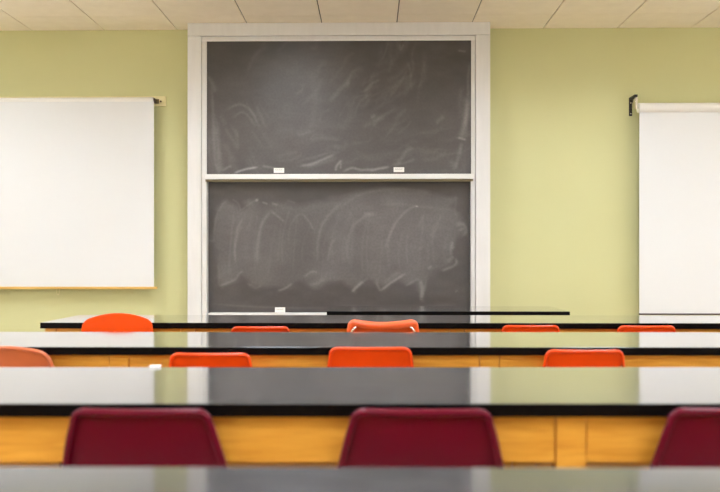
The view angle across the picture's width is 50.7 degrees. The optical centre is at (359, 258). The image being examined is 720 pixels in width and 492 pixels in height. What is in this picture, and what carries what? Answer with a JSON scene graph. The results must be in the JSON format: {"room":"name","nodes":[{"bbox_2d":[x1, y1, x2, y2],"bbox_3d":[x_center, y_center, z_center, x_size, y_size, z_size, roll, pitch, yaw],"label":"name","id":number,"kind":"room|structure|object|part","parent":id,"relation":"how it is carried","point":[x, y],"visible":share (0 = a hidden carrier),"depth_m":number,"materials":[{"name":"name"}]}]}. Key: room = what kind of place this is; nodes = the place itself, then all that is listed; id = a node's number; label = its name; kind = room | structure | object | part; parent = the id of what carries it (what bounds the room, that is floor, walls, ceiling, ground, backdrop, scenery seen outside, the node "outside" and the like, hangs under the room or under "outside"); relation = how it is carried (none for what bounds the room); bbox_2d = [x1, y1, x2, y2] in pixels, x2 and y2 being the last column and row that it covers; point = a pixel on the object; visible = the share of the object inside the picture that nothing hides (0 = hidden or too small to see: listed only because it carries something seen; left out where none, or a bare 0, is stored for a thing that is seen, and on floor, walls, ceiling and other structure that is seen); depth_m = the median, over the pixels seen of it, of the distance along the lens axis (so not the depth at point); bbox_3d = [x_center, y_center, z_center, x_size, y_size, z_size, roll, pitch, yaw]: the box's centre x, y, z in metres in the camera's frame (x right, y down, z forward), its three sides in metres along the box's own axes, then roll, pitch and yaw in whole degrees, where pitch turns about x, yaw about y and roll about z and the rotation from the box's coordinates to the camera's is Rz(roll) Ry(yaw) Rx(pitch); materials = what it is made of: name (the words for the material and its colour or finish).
{"room":"classroom","nodes":[
{"label":"classroom","id":0,"kind":"room"},
{"bbox_2d":[0,27,719,331],"bbox_3d":[0.505,-0.566,7.234,10.200,3.412,0.120,0,0,1],"label":"wall","id":1,"kind":"structure","parent":0,"point":[564,139],"depth_m":7.16,"materials":[{"name":"green paint"}]},
{"bbox_2d":[0,96,165,294],"bbox_3d":[-3.042,-0.600,7.175,2.410,1.880,0.098,0,0,1],"label":"projection screen","id":2,"kind":"object","parent":1,"relation":"attached to","point":[77,172],"visible":1,"depth_m":7.13,"materials":[{"name":"white fabric"}]},
{"bbox_2d":[188,22,489,314],"bbox_3d":[-0.197,-0.665,7.068,2.779,3.010,0.229,0,0,1],"label":"chalkboard","id":3,"kind":"object","parent":1,"relation":"attached to","point":[330,164],"visible":0.94,"depth_m":7.01,"materials":[{"name":"grey stone"}]},
{"bbox_3d":[-1.523,-0.605,7.097,0.126,2.890,0.209,0,0,1],"label":"post","id":4,"kind":"part","parent":3,"relation":"part of","materials":[{"name":"white metal"}]},
{"bbox_2d":[208,312,326,314],"bbox_3d":[-0.186,0.573,7.007,2.411,0.154,0.108,0,0,1],"label":"chalk tray","id":5,"kind":"object","parent":3,"relation":"on","point":[209,313],"depth_m":6.97,"materials":[{"name":"white metal"}]},
{"bbox_3d":[-0.747,-0.816,7.004,0.096,0.045,0.004,0,0,1],"label":"label plate","id":6,"kind":"part","parent":3,"relation":"part of","materials":[{"name":"white"}]},
{"bbox_3d":[-0.744,0.472,7.069,0.095,0.045,0.004,0,0,1],"label":"label plate","id":7,"kind":"part","parent":3,"relation":"part of","materials":[{"name":"white"}]},
{"bbox_3d":[-0.193,-0.130,7.072,2.455,1.283,0.018,0,0,1],"label":"slate panel","id":8,"kind":"part","parent":3,"relation":"part of","materials":[{"name":"grey stone"}]},
{"bbox_3d":[-0.195,-1.396,7.008,2.437,1.227,0.018,0,0,1],"label":"slate panel","id":9,"kind":"part","parent":3,"relation":"part of","materials":[{"name":"grey stone"}]},
{"bbox_3d":[-0.193,-0.756,6.978,2.461,0.046,0.039,0,0,1],"label":"meeting rail","id":10,"kind":"part","parent":3,"relation":"part of","materials":[{"name":"white metal"}]},
{"bbox_3d":[0.358,-0.821,6.988,0.097,0.044,0.004,0,0,1],"label":"label plate","id":11,"kind":"part","parent":3,"relation":"part of","materials":[{"name":"white"}]},
{"bbox_3d":[1.127,-0.605,7.059,0.132,2.890,0.209,0,0,1],"label":"post","id":12,"kind":"part","parent":3,"relation":"part of","materials":[{"name":"white metal"}]},
{"bbox_2d":[629,94,719,314],"bbox_3d":[3.564,-0.500,7.046,2.077,2.029,0.165,0,0,1],"label":"projection screen","id":13,"kind":"object","parent":1,"relation":"attached to","point":[679,143],"visible":1,"depth_m":7.01,"materials":[{"name":"white fabric"}]},
{"bbox_2d":[0,0,719,30],"bbox_3d":[0.427,-2.232,1.884,10.000,0.120,10.581,0,0,1],"label":"ceiling","id":14,"kind":"structure","parent":0,"point":[15,15],"depth_m":6.70,"materials":[{"name":"tile"}]},
{"bbox_3d":[0.427,1.190,1.884,10.000,0.100,10.580,0,0,1],"label":"floor","id":15,"kind":"structure","parent":0,"visible":0},
{"bbox_2d":[0,346,54,366],"bbox_3d":[-1.551,0.759,3.534,0.470,0.763,0.479,0,0,1],"label":"shell chair","id":16,"kind":"object","parent":15,"relation":"on","point":[10,356],"visible":0.19,"depth_m":3.32,"materials":[{"name":"orange plastic"}]},
{"bbox_2d":[81,313,152,331],"bbox_3d":[-1.470,0.734,4.381,0.442,0.812,0.474,0,0,1],"label":"shell chair","id":17,"kind":"object","parent":15,"relation":"on","point":[112,322],"visible":0.19,"depth_m":4.59,"materials":[{"name":"orange plastic"}]},
{"bbox_2d":[62,408,227,466],"bbox_3d":[-0.572,0.766,2.217,0.449,0.749,0.482,0,0,1],"label":"shell chair","id":18,"kind":"object","parent":15,"relation":"on","point":[95,437],"visible":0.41,"depth_m":2.01,"materials":[{"name":"red plastic"}]},
{"bbox_2d":[169,353,251,366],"bbox_3d":[-0.624,0.766,3.402,0.430,0.748,0.478,0,0,1],"label":"shell chair","id":19,"kind":"object","parent":15,"relation":"on","point":[176,359],"visible":0.12,"depth_m":3.18,"materials":[{"name":"orange plastic"}]},
{"bbox_2d":[231,326,289,331],"bbox_3d":[-0.577,0.766,4.646,0.430,0.748,0.478,0,0,1],"label":"shell chair","id":20,"kind":"object","parent":15,"relation":"on","point":[237,328],"visible":0.07,"depth_m":4.42,"materials":[{"name":"orange plastic"}]},
{"bbox_2d":[0,367,719,467],"bbox_3d":[0.545,0.765,2.395,5.089,0.750,0.695,0,0,0],"label":"desk","id":21,"kind":"object","parent":15,"relation":"on","point":[543,417],"visible":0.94,"depth_m":2.11,"materials":[{"name":"black laminate"}]},
{"bbox_3d":[-1.525,0.658,2.682,0.767,0.464,0.018,0,0,0],"label":"panel","id":22,"kind":"part","parent":21,"relation":"part of","materials":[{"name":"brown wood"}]},
{"bbox_3d":[-1.096,0.783,2.688,0.085,0.714,0.050,0,0,0],"label":"leg","id":23,"kind":"part","parent":21,"relation":"part of","materials":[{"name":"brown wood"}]},
{"bbox_2d":[149,365,160,367],"bbox_3d":[-0.737,0.386,2.734,0.038,0.007,0.022,0,0,1],"label":"folded paper","id":24,"kind":"object","parent":21,"relation":"on","point":[150,366],"visible":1,"depth_m":2.72,"materials":[{"name":"white paper"}]},
{"bbox_3d":[-0.259,0.658,2.683,1.584,0.464,0.018,0,0,0],"label":"panel","id":25,"kind":"part","parent":21,"relation":"part of","materials":[{"name":"brown wood"}]},
{"bbox_3d":[0.577,0.783,2.689,0.081,0.714,0.050,0,0,0],"label":"leg","id":26,"kind":"part","parent":21,"relation":"part of","materials":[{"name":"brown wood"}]},
{"bbox_3d":[0.577,0.783,2.100,0.081,0.714,0.050,0,0,0],"label":"leg","id":27,"kind":"part","parent":21,"relation":"part of","materials":[{"name":"brown wood"}]},
{"bbox_3d":[1.393,0.658,2.683,1.546,0.464,0.018,0,0,0],"label":"panel","id":28,"kind":"part","parent":21,"relation":"part of","materials":[{"name":"brown wood"}]},
{"bbox_2d":[0,332,719,366],"bbox_3d":[0.566,0.765,3.707,5.089,0.750,0.700,0,0,0],"label":"desk","id":29,"kind":"object","parent":15,"relation":"on","point":[65,349],"visible":0.42,"depth_m":3.47,"materials":[{"name":"black laminate"}]},
{"bbox_3d":[-1.077,0.783,3.419,0.085,0.714,0.050,0,0,0],"label":"leg","id":30,"kind":"part","parent":29,"relation":"part of","materials":[{"name":"brown wood"}]},
{"bbox_3d":[0.577,0.783,3.410,0.085,0.714,0.050,0,0,0],"label":"leg","id":31,"kind":"part","parent":29,"relation":"part of","materials":[{"name":"brown wood"}]},
{"bbox_2d":[0,467,719,491],"bbox_3d":[0.528,0.765,1.072,5.089,0.750,0.700,0,0,0],"label":"desk","id":32,"kind":"object","parent":15,"relation":"on","point":[12,479],"visible":1,"depth_m":1.34,"materials":[{"name":"black laminate"}]},
{"bbox_2d":[327,347,413,366],"bbox_3d":[0.049,0.762,3.549,0.456,0.756,0.478,0,0,1],"label":"shell chair","id":33,"kind":"object","parent":15,"relation":"on","point":[338,356],"visible":0.13,"depth_m":3.33,"materials":[{"name":"orange plastic"}]},
{"bbox_2d":[40,315,719,331],"bbox_3d":[0.586,0.765,4.951,5.089,0.750,0.645,0,0,1],"label":"desk","id":34,"kind":"object","parent":15,"relation":"on","point":[161,323],"visible":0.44,"depth_m":4.74,"materials":[{"name":"black laminate"}]},
{"bbox_3d":[-1.907,0.783,4.710,0.068,0.714,0.050,0,0,1],"label":"leg","id":35,"kind":"part","parent":34,"relation":"part of","materials":[{"name":"brown wood"}]},
{"bbox_3d":[-1.058,0.783,4.700,0.085,0.714,0.050,0,0,1],"label":"leg","id":36,"kind":"part","parent":34,"relation":"part of","materials":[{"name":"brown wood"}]},
{"bbox_3d":[0.596,0.783,4.681,0.085,0.714,0.050,0,0,1],"label":"leg","id":37,"kind":"part","parent":34,"relation":"part of","materials":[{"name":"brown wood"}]},
{"bbox_2d":[347,319,418,331],"bbox_3d":[0.137,0.746,4.635,0.461,0.789,0.522,0,0,1],"label":"shell chair","id":38,"kind":"object","parent":15,"relation":"on","point":[355,325],"visible":0.18,"depth_m":4.41,"materials":[{"name":"orange plastic"}]},
{"bbox_2d":[338,408,503,467],"bbox_3d":[0.165,0.766,2.217,0.449,0.749,0.482,0,0,1],"label":"shell chair","id":39,"kind":"object","parent":15,"relation":"on","point":[374,437],"visible":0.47,"depth_m":2.01,"materials":[{"name":"red plastic"}]},
{"bbox_2d":[327,306,569,314],"bbox_3d":[0.652,0.763,5.906,1.788,0.754,0.630,0,0,1],"label":"table","id":40,"kind":"object","parent":15,"relation":"on","point":[333,310],"visible":0.3,"depth_m":5.69,"materials":[{"name":"black plastic"}]},
{"bbox_2d":[501,325,559,331],"bbox_3d":[1.017,0.766,4.731,0.430,0.748,0.478,0,0,1],"label":"shell chair","id":41,"kind":"object","parent":15,"relation":"on","point":[508,328],"visible":0.1,"depth_m":4.51,"materials":[{"name":"orange plastic"}]},
{"bbox_2d":[543,349,624,366],"bbox_3d":[0.976,0.766,3.513,0.430,0.748,0.478,0,0,1],"label":"shell chair","id":42,"kind":"object","parent":15,"relation":"on","point":[553,358],"visible":0.2,"depth_m":3.29,"materials":[{"name":"orange plastic"}]},
{"bbox_2d":[617,325,675,331],"bbox_3d":[1.693,0.766,4.700,0.430,0.748,0.478,0,0,1],"label":"shell chair","id":43,"kind":"object","parent":15,"relation":"on","point":[624,328],"visible":0.1,"depth_m":4.48,"materials":[{"name":"orange plastic"}]},
{"bbox_2d":[650,408,719,467],"bbox_3d":[1.000,0.766,2.227,0.449,0.749,0.482,0,0,0],"label":"shell chair","id":44,"kind":"object","parent":15,"relation":"on","point":[690,437],"visible":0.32,"depth_m":2.02,"materials":[{"name":"red plastic"}]}
]}

